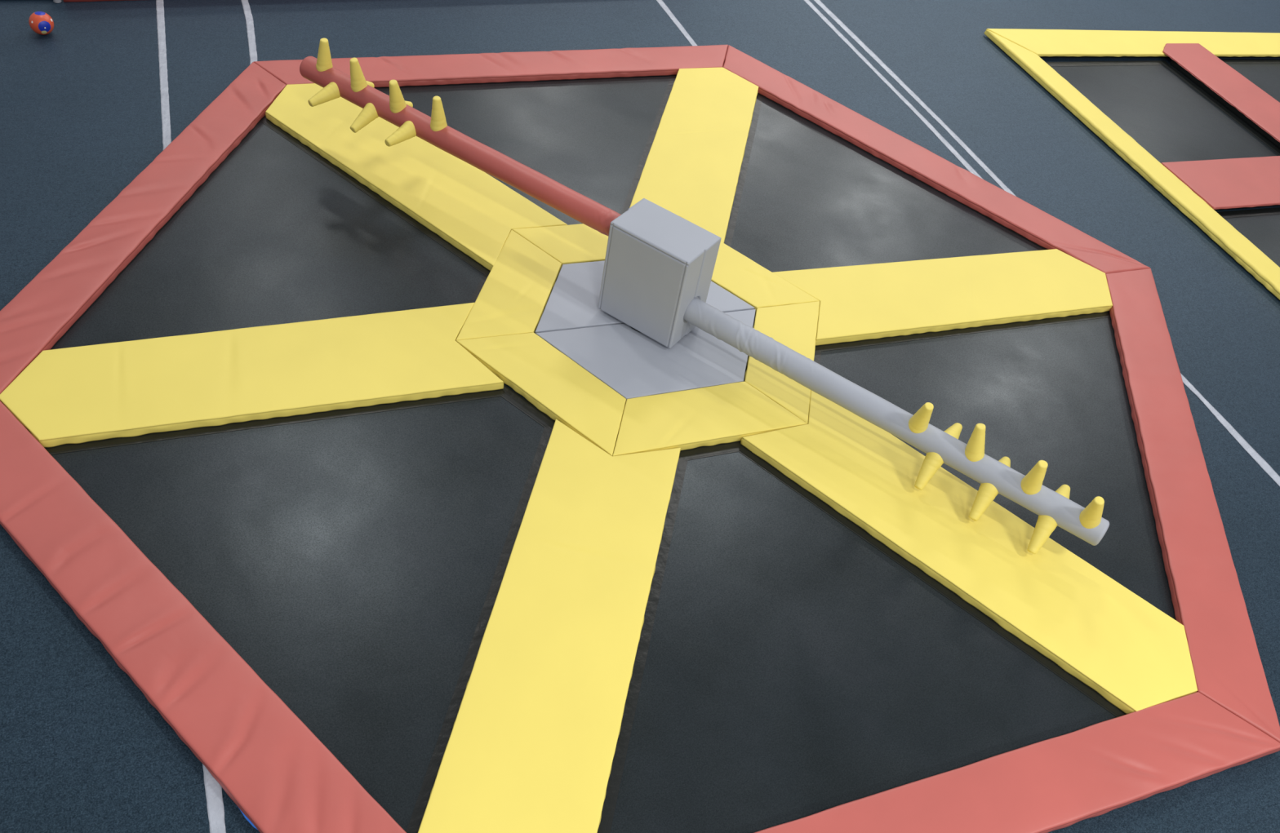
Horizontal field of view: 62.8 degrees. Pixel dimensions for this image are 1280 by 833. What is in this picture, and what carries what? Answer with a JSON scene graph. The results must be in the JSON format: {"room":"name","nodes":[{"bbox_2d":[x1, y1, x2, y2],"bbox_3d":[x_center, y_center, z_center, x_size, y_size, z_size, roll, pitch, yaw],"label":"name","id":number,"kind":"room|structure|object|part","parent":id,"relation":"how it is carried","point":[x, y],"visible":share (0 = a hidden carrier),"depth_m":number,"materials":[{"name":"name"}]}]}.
{"room":"indoor trampoline park","nodes":[
{"label":"indoor trampoline park","id":0,"kind":"room"},
{"bbox_2d":[0,0,1279,832],"bbox_3d":[-0.188,-4.219,10.238,27.000,0.100,30.000,-8,48,-19],"label":"floor","id":1,"kind":"structure","parent":0,"point":[83,749],"depth_m":7.79,"materials":[{"name":"carpet"}]},
{"bbox_2d":[28,11,53,35],"bbox_3d":[-4.514,-2.967,7.912,0.166,0.166,0.166,17,45,5],"label":"ball","id":2,"kind":"object","parent":1,"relation":"on","point":[41,23],"visible":1,"depth_m":7.86,"materials":[{"name":"orange"}]},
{"bbox_2d":[53,0,62,3],"bbox_3d":[-5.314,-3.542,7.754,1.660,0.960,0.120,-8,48,-19],"label":"goal","id":3,"kind":"object","parent":1,"relation":"on","point":[54,1],"visible":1,"depth_m":8.31,"materials":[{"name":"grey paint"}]},
{"bbox_2d":[62,0,140,2],"bbox_3d":[-2.069,-3.963,9.367,5.583,0.222,0.324,-11,49,-21],"label":"bolster","id":4,"kind":"object","parent":1,"relation":"on","point":[64,1],"visible":1,"depth_m":8.40,"materials":[{"name":"red plastic"}]},
{"bbox_2d":[0,62,286,394],"bbox_3d":[-3.130,-1.324,6.612,0.369,0.066,3.922,13,45,2],"label":"pad","id":5,"kind":"object","parent":1,"relation":"on","point":[32,323],"visible":1,"depth_m":6.41,"materials":[{"name":"red plastic"}]},
{"bbox_2d":[155,0,171,150],"bbox_3d":[-3.711,-2.910,8.136,0.074,0.003,3.400,-8,48,-19],"label":"tape","id":6,"kind":"object","parent":1,"relation":"on","point":[165,107],"visible":0.91,"depth_m":7.80,"materials":[{"name":"white plastic"}]},
{"bbox_2d":[0,401,406,832],"bbox_3d":[-2.045,0.981,4.536,4.036,0.068,0.393,37,50,23],"label":"pad","id":7,"kind":"object","parent":1,"relation":"on","point":[280,775],"visible":1,"depth_m":4.46,"materials":[{"name":"red plastic"}]},
{"bbox_2d":[202,764,226,832],"bbox_3d":[-1.419,2.059,3.652,0.066,0.003,2.051,-9,48,-20],"label":"tape","id":8,"kind":"object","parent":1,"relation":"on","point":[215,811],"visible":0.59,"depth_m":4.13,"materials":[{"name":"white plastic"}]},
{"bbox_2d":[236,805,257,830],"bbox_3d":[-1.529,1.537,4.148,0.305,0.005,0.104,36,49,23],"label":"strap","id":9,"kind":"object","parent":1,"relation":"on","point":[244,815],"visible":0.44,"depth_m":4.10,"materials":[{"name":"blue fabric"}]},
{"bbox_2d":[241,0,257,64],"bbox_3d":[-3.267,-3.358,8.674,0.101,0.003,1.980,-8,48,-19],"label":"tape","id":10,"kind":"object","parent":1,"relation":"on","point":[249,19],"visible":0.94,"depth_m":8.44,"materials":[{"name":"white plastic"}]},
{"bbox_2d":[0,302,503,448],"bbox_3d":[-2.078,-0.252,5.763,2.546,0.062,0.719,-8,48,-19],"label":"pad","id":11,"kind":"object","parent":1,"relation":"on","point":[75,395],"visible":1,"depth_m":5.69,"materials":[{"name":"yellow plastic"}]},
{"bbox_2d":[50,115,490,350],"bbox_3d":[-1.963,-0.993,6.578,2.089,0.011,2.816,13,45,2],"label":"trampoline","id":12,"kind":"object","parent":1,"relation":"on","point":[277,233],"visible":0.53,"depth_m":6.54,"materials":[{"name":"black fabric"}]},
{"bbox_2d":[44,385,555,832],"bbox_3d":[-1.258,0.448,5.286,2.916,0.011,2.113,36,50,23],"label":"trampoline","id":13,"kind":"object","parent":1,"relation":"on","point":[356,560],"visible":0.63,"depth_m":5.06,"materials":[{"name":"black fabric"}]},
{"bbox_2d":[265,83,567,271],"bbox_3d":[-1.674,-1.784,7.373,2.548,0.062,0.718,35,49,22],"label":"pad","id":14,"kind":"object","parent":1,"relation":"on","point":[469,209],"visible":0.74,"depth_m":7.24,"materials":[{"name":"yellow plastic"}]},
{"bbox_2d":[253,44,728,87],"bbox_3d":[-1.012,-2.866,8.585,4.035,0.065,0.406,-9,48,-20],"label":"pad","id":15,"kind":"object","parent":1,"relation":"on","point":[531,66],"visible":0.87,"depth_m":8.55,"materials":[{"name":"red plastic"}]},
{"bbox_2d":[456,230,562,340],"bbox_3d":[-0.772,-0.780,6.557,0.416,0.062,1.180,14,45,2],"label":"pad","id":16,"kind":"object","parent":1,"relation":"on","point":[514,295],"visible":0.98,"depth_m":6.50,"materials":[{"name":"yellow plastic"}]},
{"bbox_2d":[373,75,676,225],"bbox_3d":[-0.644,-2.001,7.854,2.894,0.011,2.121,-8,48,-19],"label":"trampoline","id":17,"kind":"object","parent":1,"relation":"on","point":[594,138],"visible":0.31,"depth_m":8.09,"materials":[{"name":"black fabric"}]},
{"bbox_2d":[456,333,626,456],"bbox_3d":[-0.490,-0.195,6.032,1.234,0.061,0.409,35,49,22],"label":"pad","id":18,"kind":"object","parent":1,"relation":"on","point":[559,388],"visible":0.98,"depth_m":5.99,"materials":[{"name":"yellow plastic"}]},
{"bbox_2d":[417,419,680,832],"bbox_3d":[-0.348,0.998,4.872,0.714,0.061,2.618,13,45,1],"label":"pad","id":19,"kind":"object","parent":1,"relation":"on","point":[531,745],"visible":1,"depth_m":4.75,"materials":[{"name":"yellow plastic"}]},
{"bbox_2d":[511,223,608,266],"bbox_3d":[-0.226,-1.165,7.054,1.209,0.060,0.420,-8,48,-19],"label":"pad","id":20,"kind":"object","parent":1,"relation":"on","point":[573,243],"visible":0.41,"depth_m":6.95,"materials":[{"name":"yellow plastic"}]},
{"bbox_2d":[534,261,755,333],"bbox_3d":[-0.045,-0.804,6.734,1.468,0.056,0.634,-8,48,-19],"label":"pad","id":21,"kind":"object","parent":1,"relation":"on","point":[572,303],"visible":0.51,"depth_m":6.58,"materials":[{"name":"grey plastic"}]},
{"bbox_2d":[299,38,1109,554],"bbox_3d":[0.102,-0.890,6.245,5.724,0.792,0.522,30,47,18],"label":"machine","id":22,"kind":"object","parent":21,"relation":"on","point":[659,264],"visible":1,"depth_m":6.07,"materials":[{"name":"grey plastic"}]},
{"bbox_3d":[-1.127,-1.706,6.618,2.692,0.156,0.155,30,47,18],"label":"arm","id":23,"kind":"part","parent":22,"relation":"part of","materials":[{"name":"red plastic"}]},
{"bbox_3d":[1.321,-0.035,5.872,2.672,0.158,0.156,31,48,19],"label":"arm","id":24,"kind":"part","parent":22,"relation":"part of","materials":[{"name":"grey plastic"}]},
{"bbox_2d":[535,309,755,400],"bbox_3d":[0.158,-0.357,6.331,1.469,0.056,0.646,-8,48,-19],"label":"pad","id":25,"kind":"object","parent":1,"relation":"on","point":[628,361],"visible":0.69,"depth_m":6.26,"materials":[{"name":"grey plastic"}]},
{"bbox_2d":[656,0,697,46],"bbox_3d":[0.186,-3.953,9.976,0.064,0.003,2.152,-9,48,-20],"label":"tape","id":26,"kind":"object","parent":1,"relation":"on","point":[664,7],"visible":0.85,"depth_m":9.70,"materials":[{"name":"white plastic"}]},
{"bbox_2d":[629,67,758,243],"bbox_3d":[0.467,-2.125,8.153,0.707,0.061,2.588,13,45,2],"label":"pad","id":27,"kind":"object","parent":1,"relation":"on","point":[691,170],"visible":0.95,"depth_m":8.04,"materials":[{"name":"yellow plastic"}]},
{"bbox_2d":[612,382,807,456],"bbox_3d":[0.337,0.004,6.003,1.208,0.062,0.430,-8,48,-19],"label":"pad","id":28,"kind":"object","parent":1,"relation":"on","point":[713,415],"visible":0.94,"depth_m":5.96,"materials":[{"name":"yellow plastic"}]},
{"bbox_2d":[711,241,818,312],"bbox_3d":[0.602,-0.970,7.029,1.200,0.062,0.407,35,49,22],"label":"pad","id":29,"kind":"object","parent":1,"relation":"on","point":[734,272],"visible":0.59,"depth_m":6.93,"materials":[{"name":"yellow plastic"}]},
{"bbox_2d":[744,301,819,423],"bbox_3d":[0.878,-0.388,6.505,0.408,0.060,1.184,13,45,2],"label":"pad","id":30,"kind":"object","parent":1,"relation":"on","point":[794,326],"visible":0.74,"depth_m":6.54,"materials":[{"name":"yellow plastic"}]},
{"bbox_2d":[597,440,1126,832],"bbox_3d":[0.733,0.919,5.226,2.862,0.011,2.151,-8,48,-19],"label":"trampoline","id":31,"kind":"object","parent":1,"relation":"on","point":[790,664],"visible":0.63,"depth_m":4.99,"materials":[{"name":"black fabric"}]},
{"bbox_2d":[724,93,1047,272],"bbox_3d":[1.366,-1.512,7.780,2.934,0.011,2.094,37,50,23],"label":"trampoline","id":32,"kind":"object","parent":1,"relation":"on","point":[806,197],"visible":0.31,"depth_m":7.88,"materials":[{"name":"black fabric"}]},
{"bbox_2d":[803,0,982,178],"bbox_3d":[2.094,-3.278,9.694,0.073,0.003,4.701,-9,48,-20],"label":"tape","id":33,"kind":"object","parent":1,"relation":"on","point":[808,2],"visible":0.86,"depth_m":9.32,"materials":[{"name":"white plastic"}]},
{"bbox_2d":[813,0,1016,196],"bbox_3d":[2.232,-3.261,9.705,0.084,0.003,4.802,-9,48,-20],"label":"tape","id":34,"kind":"object","parent":1,"relation":"on","point":[819,2],"visible":0.91,"depth_m":9.35,"materials":[{"name":"white plastic"}]},
{"bbox_2d":[722,45,1150,274],"bbox_3d":[2.162,-2.112,8.484,4.062,0.066,0.396,37,50,23],"label":"pad","id":35,"kind":"object","parent":1,"relation":"on","point":[1006,209],"visible":0.98,"depth_m":8.35,"materials":[{"name":"red plastic"}]},
{"bbox_2d":[773,248,1112,346],"bbox_3d":[2.184,-0.867,7.251,2.576,0.061,0.745,-8,48,-19],"label":"pad","id":36,"kind":"object","parent":1,"relation":"on","point":[857,303],"visible":0.99,"depth_m":7.17,"materials":[{"name":"yellow plastic"}]},
{"bbox_2d":[740,390,1197,714],"bbox_3d":[1.760,0.663,5.639,2.572,0.061,0.704,36,49,23],"label":"pad","id":37,"kind":"object","parent":1,"relation":"on","point":[1136,656],"visible":0.91,"depth_m":5.53,"materials":[{"name":"yellow plastic"}]},
{"bbox_2d":[813,311,1175,620],"bbox_3d":[2.056,-0.047,6.460,2.113,0.011,2.849,14,45,2],"label":"trampoline","id":38,"kind":"object","parent":1,"relation":"on","point":[1053,391],"visible":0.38,"depth_m":6.52,"materials":[{"name":"black fabric"}]},
{"bbox_2d":[753,692,1279,832],"bbox_3d":[1.127,1.750,4.422,4.030,0.066,0.373,-9,48,-20],"label":"pad","id":39,"kind":"object","parent":1,"relation":"on","point":[1060,782],"visible":1,"depth_m":4.67,"materials":[{"name":"red plastic"}]},
{"bbox_2d":[983,30,1279,300],"bbox_3d":[4.457,-1.897,8.744,0.270,0.062,5.628,-8,48,-19],"label":"pad","id":40,"kind":"object","parent":1,"relation":"on","point":[1265,271],"visible":1,"depth_m":8.89,"materials":[{"name":"yellow plastic"}]},
{"bbox_2d":[986,28,1279,57],"bbox_3d":[6.052,-3.919,11.096,5.294,0.072,0.538,-6,47,-17],"label":"pad","id":41,"kind":"object","parent":1,"relation":"on","point":[1045,43],"visible":1,"depth_m":10.75,"materials":[{"name":"yellow plastic"}]},
{"bbox_3d":[6.174,-3.942,11.164,5.009,0.044,0.429,-6,47,-17],"label":"frame rail","id":42,"kind":"part","parent":41,"relation":"part of","materials":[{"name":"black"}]},
{"bbox_2d":[1045,60,1279,163],"bbox_3d":[4.886,-2.877,9.864,1.636,0.010,1.932,-8,48,-19],"label":"trampoline","id":43,"kind":"object","parent":1,"relation":"on","point":[1168,115],"visible":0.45,"depth_m":9.86,"materials":[{"name":"black fabric"}]},
{"bbox_2d":[1105,268,1279,742],"bbox_3d":[3.244,0.202,6.401,0.389,0.064,3.935,14,45,2],"label":"pad","id":44,"kind":"object","parent":1,"relation":"on","point":[1207,599],"visible":0.97,"depth_m":5.97,"materials":[{"name":"red plastic"}]},
{"bbox_2d":[1160,155,1279,210],"bbox_3d":[6.951,-2.216,9.579,5.067,0.076,0.710,-7,48,-18],"label":"pad","id":45,"kind":"object","parent":1,"relation":"on","point":[1232,184],"visible":1,"depth_m":8.92,"materials":[{"name":"red"}]},
{"bbox_3d":[6.972,-2.210,9.594,5.016,0.054,0.590,-7,48,-18],"label":"frame rail","id":46,"kind":"part","parent":45,"relation":"part of","materials":[{"name":"red"}]},
{"bbox_2d":[1162,43,1279,149],"bbox_3d":[5.862,-3.131,10.258,0.638,0.091,2.036,-8,48,-19],"label":"pad","id":47,"kind":"object","parent":1,"relation":"on","point":[1242,97],"visible":1,"depth_m":10.29,"materials":[{"name":"red"}]},
{"bbox_2d":[1180,373,1279,486],"bbox_3d":[3.959,0.517,6.294,0.070,0.003,2.651,-8,48,-19],"label":"tape","id":48,"kind":"object","parent":1,"relation":"on","point":[1258,459],"visible":0.75,"depth_m":6.64,"materials":[{"name":"white plastic"}]},
{"bbox_2d":[1217,207,1279,267],"bbox_3d":[7.118,-1.121,8.571,4.560,0.010,2.431,-8,48,-19],"label":"trampoline","id":49,"kind":"object","parent":1,"relation":"on","point":[1261,227],"visible":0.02,"depth_m":8.56,"materials":[{"name":"black fabric"}]},
{"bbox_2d":[1221,59,1279,102],"bbox_3d":[7.259,-3.178,10.651,2.360,0.010,1.942,-8,48,-19],"label":"trampoline","id":50,"kind":"object","parent":1,"relation":"on","point":[1264,74],"visible":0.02,"depth_m":10.85,"materials":[{"name":"black fabric"}]}
]}

